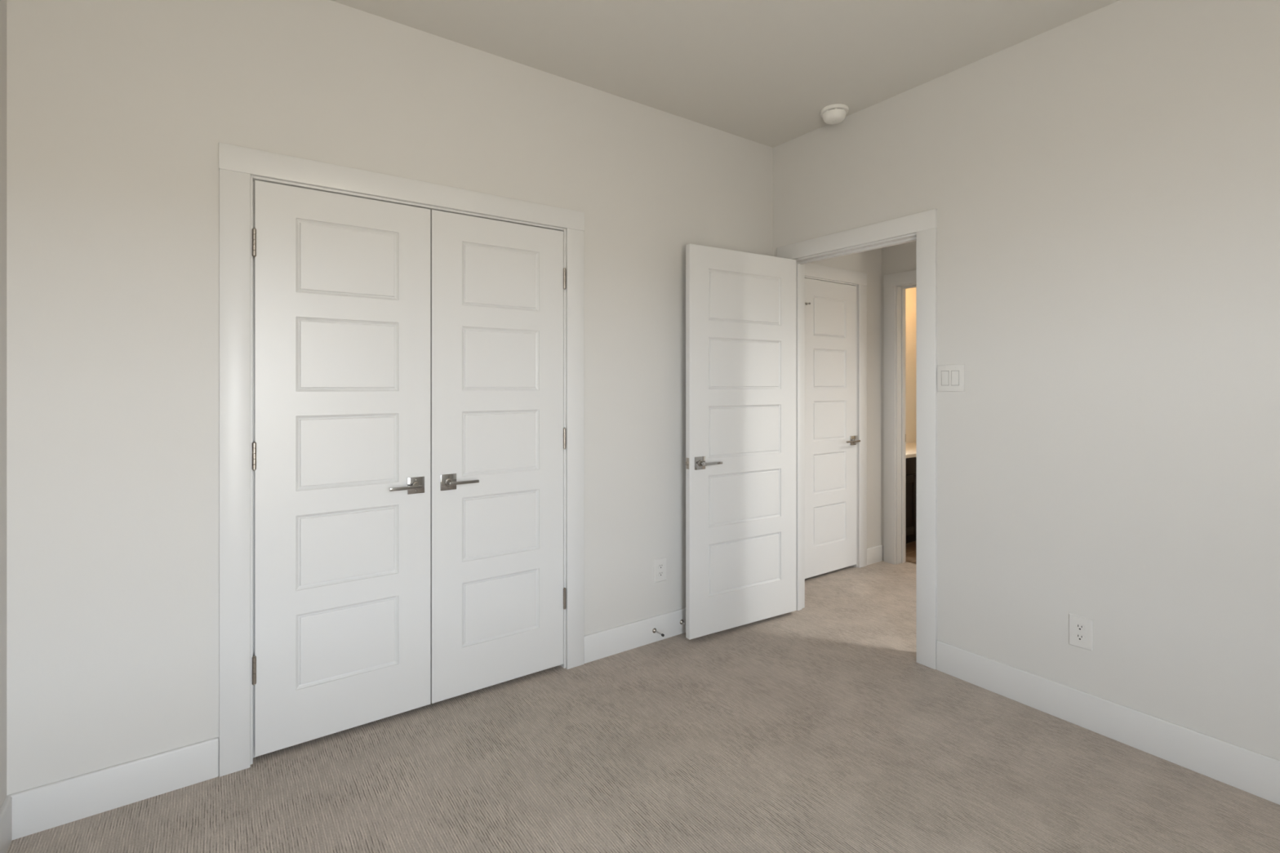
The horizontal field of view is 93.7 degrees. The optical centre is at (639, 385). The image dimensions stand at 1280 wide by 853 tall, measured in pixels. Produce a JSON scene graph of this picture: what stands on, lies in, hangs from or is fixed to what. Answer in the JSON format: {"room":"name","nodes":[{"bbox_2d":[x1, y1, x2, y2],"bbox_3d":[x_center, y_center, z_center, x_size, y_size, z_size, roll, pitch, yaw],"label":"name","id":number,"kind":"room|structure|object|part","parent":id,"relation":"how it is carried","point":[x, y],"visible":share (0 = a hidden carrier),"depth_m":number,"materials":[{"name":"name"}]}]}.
{"room":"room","nodes":[
{"label":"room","id":0,"kind":"room"},
{"bbox_2d":[0,0,6,808],"bbox_3d":[-0.867,-0.057,0.269,0.115,2.762,3.550,0,0,-35],"label":"wall","id":1,"kind":"structure","parent":0,"point":[2,2],"depth_m":1.71,"materials":[{"name":"grey paint"}]},
{"bbox_2d":[0,795,12,852],"bbox_3d":[-0.817,1.265,0.307,0.017,0.139,3.554,0,0,-35],"label":"baseboard","id":2,"kind":"structure","parent":1,"relation":"attached to","point":[6,810],"depth_m":1.71,"materials":[{"name":"white paint"}]},
{"bbox_2d":[6,0,773,795],"bbox_3d":[-0.601,-0.057,2.704,3.365,2.762,0.115,0,0,-35],"label":"wall","id":3,"kind":"structure","parent":0,"point":[119,112],"depth_m":1.99,"materials":[{"name":"grey paint"}]},
{"bbox_2d":[8,737,218,839],"bbox_3d":[-1.637,1.265,1.893,0.506,0.140,0.017,0,0,-35],"label":"baseboard","id":4,"kind":"structure","parent":3,"relation":"attached to","point":[52,805],"depth_m":1.87,"materials":[{"name":"white paint"}]},
{"bbox_2d":[252,180,431,757],"bbox_3d":[-1.099,0.291,2.266,0.615,2.025,0.092,0,0,-35],"label":"door","id":5,"kind":"structure","parent":3,"relation":"in","point":[341,445],"depth_m":2.26,"materials":[{"name":"white paint"}]},
{"bbox_3d":[-0.914,0.402,2.347,0.124,0.012,0.010,0,0,-35],"label":"lever","id":6,"kind":"part","parent":5,"relation":"part of","materials":[{"name":"silver metal"}]},
{"bbox_2d":[218,142,584,777],"bbox_3d":[-0.882,0.256,2.494,1.422,2.157,0.133,0,0,-35],"label":"door frame","id":7,"kind":"structure","parent":3,"relation":"attached to","point":[239,167],"depth_m":2.10,"materials":[{"name":"white paint"}]},
{"bbox_3d":[-1.393,0.300,2.063,0.088,2.068,0.020,0,0,-35],"label":"casing","id":8,"kind":"part","parent":7,"relation":"part of","materials":[{"name":"white paint"}]},
{"bbox_3d":[-0.849,-0.778,2.448,1.422,0.088,0.021,0,0,-35],"label":"head casing","id":9,"kind":"part","parent":7,"relation":"part of","materials":[{"name":"white paint"}]},
{"bbox_3d":[-0.308,0.300,2.833,0.090,2.068,0.020,0,0,-35],"label":"casing","id":10,"kind":"part","parent":7,"relation":"part of","materials":[{"name":"white paint"}]},
{"bbox_2d":[431,209,565,703],"bbox_3d":[-0.595,0.291,2.624,0.614,2.025,0.092,0,0,-35],"label":"door","id":11,"kind":"structure","parent":3,"relation":"in","point":[498,433],"depth_m":2.61,"materials":[{"name":"white paint"}]},
{"bbox_3d":[-0.726,0.401,2.480,0.124,0.012,0.010,0,0,-35],"label":"lever","id":12,"kind":"part","parent":11,"relation":"part of","materials":[{"name":"silver metal"}]},
{"bbox_2d":[583,607,685,663],"bbox_3d":[0.267,1.265,3.244,1.322,0.138,0.017,0,0,-35],"label":"baseboard","id":13,"kind":"structure","parent":3,"relation":"attached to","point":[615,640],"depth_m":3.01,"materials":[{"name":"white paint"}]},
{"bbox_2d":[652,627,664,636],"bbox_3d":[0.097,1.264,3.065,0.025,0.025,0.078,0,0,-35],"label":"door stop","id":14,"kind":"object","parent":3,"relation":"attached to","point":[654,630],"visible":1,"depth_m":3.08,"materials":[{"name":"silver metal"}]},
{"bbox_2d":[653,556,666,582],"bbox_3d":[0.107,0.963,3.131,0.079,0.122,0.008,0,0,-35],"label":"electrical outlet","id":15,"kind":"object","parent":3,"relation":"attached to","point":[660,564],"visible":1,"depth_m":3.13,"materials":[{"name":"white plastic"}]},
{"bbox_2d":[657,571,663,577],"bbox_3d":[0.109,0.982,3.128,0.034,0.028,0.003,0,0,-35],"label":"receptacle","id":16,"kind":"object","parent":15,"relation":"attached to","point":[660,574],"depth_m":3.13,"materials":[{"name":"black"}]},
{"bbox_2d":[657,563,663,568],"bbox_3d":[0.109,0.943,3.128,0.034,0.028,0.003,0,0,-35],"label":"receptacle","id":17,"kind":"object","parent":15,"relation":"attached to","point":[660,566],"depth_m":3.13,"materials":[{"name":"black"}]},
{"bbox_2d":[6,541,1279,852],"bbox_3d":[1.610,1.375,2.538,6.780,0.100,4.615,0,0,-35],"label":"floor","id":18,"kind":"structure","parent":0,"point":[819,727],"depth_m":2.04,"materials":[{"name":"carpet"}]},
{"bbox_2d":[906,457,915,543],"bbox_3d":[2.343,0.957,5.316,1.340,0.735,0.505,0,0,-35],"label":"bathroom vanity","id":19,"kind":"object","parent":18,"relation":"on","point":[910,462],"visible":0.17,"depth_m":4.94,"materials":[{"name":"black wood"}]},
{"bbox_2d":[906,442,915,457],"bbox_3d":[2.348,0.575,5.309,1.364,0.030,0.524,0,0,-35],"label":"countertop","id":20,"kind":"structure","parent":19,"relation":"on","point":[910,447],"depth_m":5.18,"materials":[{"name":"beige stone"}]},
{"bbox_3d":[2.119,0.664,4.860,0.439,0.130,0.019,0,0,-35],"label":"drawer","id":21,"kind":"part","parent":19,"relation":"part of","materials":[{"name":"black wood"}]},
{"bbox_2d":[330,0,1119,147],"bbox_3d":[1.610,-1.488,2.538,6.780,0.100,4.615,0,0,-35],"label":"ceiling","id":22,"kind":"structure","parent":0,"point":[763,72],"depth_m":2.51,"materials":[{"name":"white paint"}]},
{"bbox_2d":[820,103,848,124],"bbox_3d":[1.014,-1.405,3.133,0.143,0.064,0.143,0,0,-35],"label":"smoke detector","id":23,"kind":"object","parent":22,"relation":"attached to","point":[835,113],"visible":1,"depth_m":3.09,"materials":[{"name":"white plastic"}]},
{"bbox_2d":[810,248,881,548],"bbox_3d":[1.103,-0.057,4.488,1.480,2.762,0.747,0,0,-35],"label":"wall","id":24,"kind":"structure","parent":0,"point":[868,262],"depth_m":4.48,"materials":[{"name":"grey paint"}]},
{"bbox_2d":[804,278,860,578],"bbox_3d":[1.329,0.289,4.176,0.620,2.024,0.092,0,0,-35],"label":"door","id":25,"kind":"structure","parent":24,"relation":"in","point":[830,308],"depth_m":4.19,"materials":[{"name":"white paint"}]},
{"bbox_3d":[1.513,0.398,4.255,0.156,0.012,0.010,0,0,-35],"label":"lever","id":26,"kind":"part","parent":25,"relation":"part of","materials":[{"name":"silver metal"}]},
{"bbox_2d":[804,262,866,568],"bbox_3d":[1.300,0.256,4.229,0.809,2.158,0.133,0,0,-35],"label":"door frame","id":27,"kind":"structure","parent":24,"relation":"attached to","point":[812,271],"depth_m":4.37,"materials":[{"name":"white paint"}]},
{"bbox_3d":[1.332,-0.779,4.183,0.809,0.088,0.021,0,0,-35],"label":"head casing","id":28,"kind":"part","parent":27,"relation":"part of","materials":[{"name":"white paint"}]},
{"bbox_3d":[1.624,0.300,4.391,0.091,2.069,0.020,0,0,-35],"label":"casing","id":29,"kind":"part","parent":27,"relation":"part of","materials":[{"name":"white paint"}]},
{"bbox_2d":[866,545,882,565],"bbox_3d":[1.748,1.270,4.481,0.207,0.128,0.017,0,0,-35],"label":"baseboard","id":30,"kind":"structure","parent":24,"relation":"attached to","point":[874,554],"depth_m":4.47,"materials":[{"name":"white paint"}]},
{"bbox_2d":[881,240,915,560],"bbox_3d":[2.302,-0.057,3.977,0.115,2.762,1.473,0,0,-35],"label":"wall","id":31,"kind":"structure","parent":0,"point":[900,258],"depth_m":4.51,"materials":[{"name":"grey paint"}]},
{"bbox_2d":[884,270,915,564],"bbox_3d":[2.157,0.253,4.166,0.133,2.162,0.941,0,0,-35],"label":"door frame","id":32,"kind":"structure","parent":31,"relation":"attached to","point":[895,285],"depth_m":4.47,"materials":[{"name":"white paint"}]},
{"bbox_3d":[1.867,0.297,4.480,0.020,2.074,0.089,0,0,-35],"label":"casing","id":33,"kind":"part","parent":32,"relation":"part of","materials":[{"name":"white paint"}]},
{"bbox_3d":[2.112,-0.784,4.134,0.021,0.088,0.941,0,0,-35],"label":"head casing","id":34,"kind":"part","parent":32,"relation":"part of","materials":[{"name":"white paint"}]},
{"bbox_2d":[906,287,915,443],"bbox_3d":[2.340,-0.057,5.697,1.935,2.762,0.115,0,0,-35],"label":"wall","id":35,"kind":"structure","parent":0,"point":[910,292],"depth_m":5.84,"materials":[{"name":"beige paint"}]},
{"bbox_2d":[773,0,1279,759],"bbox_3d":[1.834,-0.057,2.278,0.115,2.762,3.703,0,0,-35],"label":"wall","id":36,"kind":"structure","parent":0,"point":[1103,184],"depth_m":2.27,"materials":[{"name":"grey paint"}]},
{"bbox_2d":[685,243,795,639],"bbox_3d":[0.570,0.288,3.283,0.784,2.027,0.150,0,0,-32],"label":"door","id":37,"kind":"structure","parent":36,"relation":"in","point":[740,306],"depth_m":3.24,"materials":[{"name":"white paint"}]},
{"bbox_3d":[0.245,0.401,3.084,0.002,0.058,0.025,0,0,-31],"label":"latch plate","id":38,"kind":"part","parent":37,"relation":"part of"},
{"bbox_3d":[0.376,0.401,3.082,0.120,0.012,0.010,0,0,-32],"label":"lever","id":39,"kind":"part","parent":37,"relation":"part of","materials":[{"name":"silver metal"}]},
{"bbox_2d":[777,208,937,669],"bbox_3d":[1.150,0.256,3.226,0.133,2.157,0.965,0,0,-35],"label":"door frame","id":40,"kind":"structure","parent":36,"relation":"attached to","point":[921,228],"depth_m":2.86,"materials":[{"name":"white paint"}]},
{"bbox_3d":[1.105,-0.778,3.194,0.021,0.088,0.965,0,0,-35],"label":"head casing","id":41,"kind":"part","parent":40,"relation":"part of","materials":[{"name":"white paint"}]},
{"bbox_3d":[1.357,0.300,2.840,0.020,2.068,0.093,0,0,-35],"label":"casing","id":42,"kind":"part","parent":40,"relation":"part of","materials":[{"name":"white paint"}]},
{"bbox_2d":[937,364,964,391],"bbox_3d":[1.422,-0.034,2.751,0.010,0.123,0.123,0,0,-35],"label":"light switch","id":43,"kind":"object","parent":36,"relation":"attached to","point":[950,378],"visible":1,"depth_m":2.75,"materials":[{"name":"white plastic"}]},
{"bbox_2d":[1068,613,1093,651],"bbox_3d":[1.716,0.962,2.338,0.008,0.122,0.079,0,0,-35],"label":"electrical outlet","id":44,"kind":"object","parent":36,"relation":"attached to","point":[1080,628],"visible":1,"depth_m":2.33,"materials":[{"name":"white plastic"}]},
{"bbox_2d":[1075,633,1084,641],"bbox_3d":[1.713,0.981,2.337,0.003,0.028,0.034,0,0,-35],"label":"receptacle","id":45,"kind":"object","parent":44,"relation":"attached to","point":[1078,637],"depth_m":2.34,"materials":[{"name":"white plastic"}]},
{"bbox_2d":[1075,622,1084,631],"bbox_3d":[1.713,0.942,2.337,0.003,0.028,0.034,0,0,-35],"label":"receptacle","id":46,"kind":"object","parent":44,"relation":"attached to","point":[1079,627],"depth_m":2.34,"materials":[{"name":"white plastic"}]},
{"bbox_2d":[936,640,1279,804],"bbox_3d":[2.120,1.262,1.767,0.017,0.146,2.538,0,0,-35],"label":"baseboard","id":47,"kind":"structure","parent":36,"relation":"attached to","point":[1248,771],"depth_m":2.22,"materials":[{"name":"white paint"}]}
]}

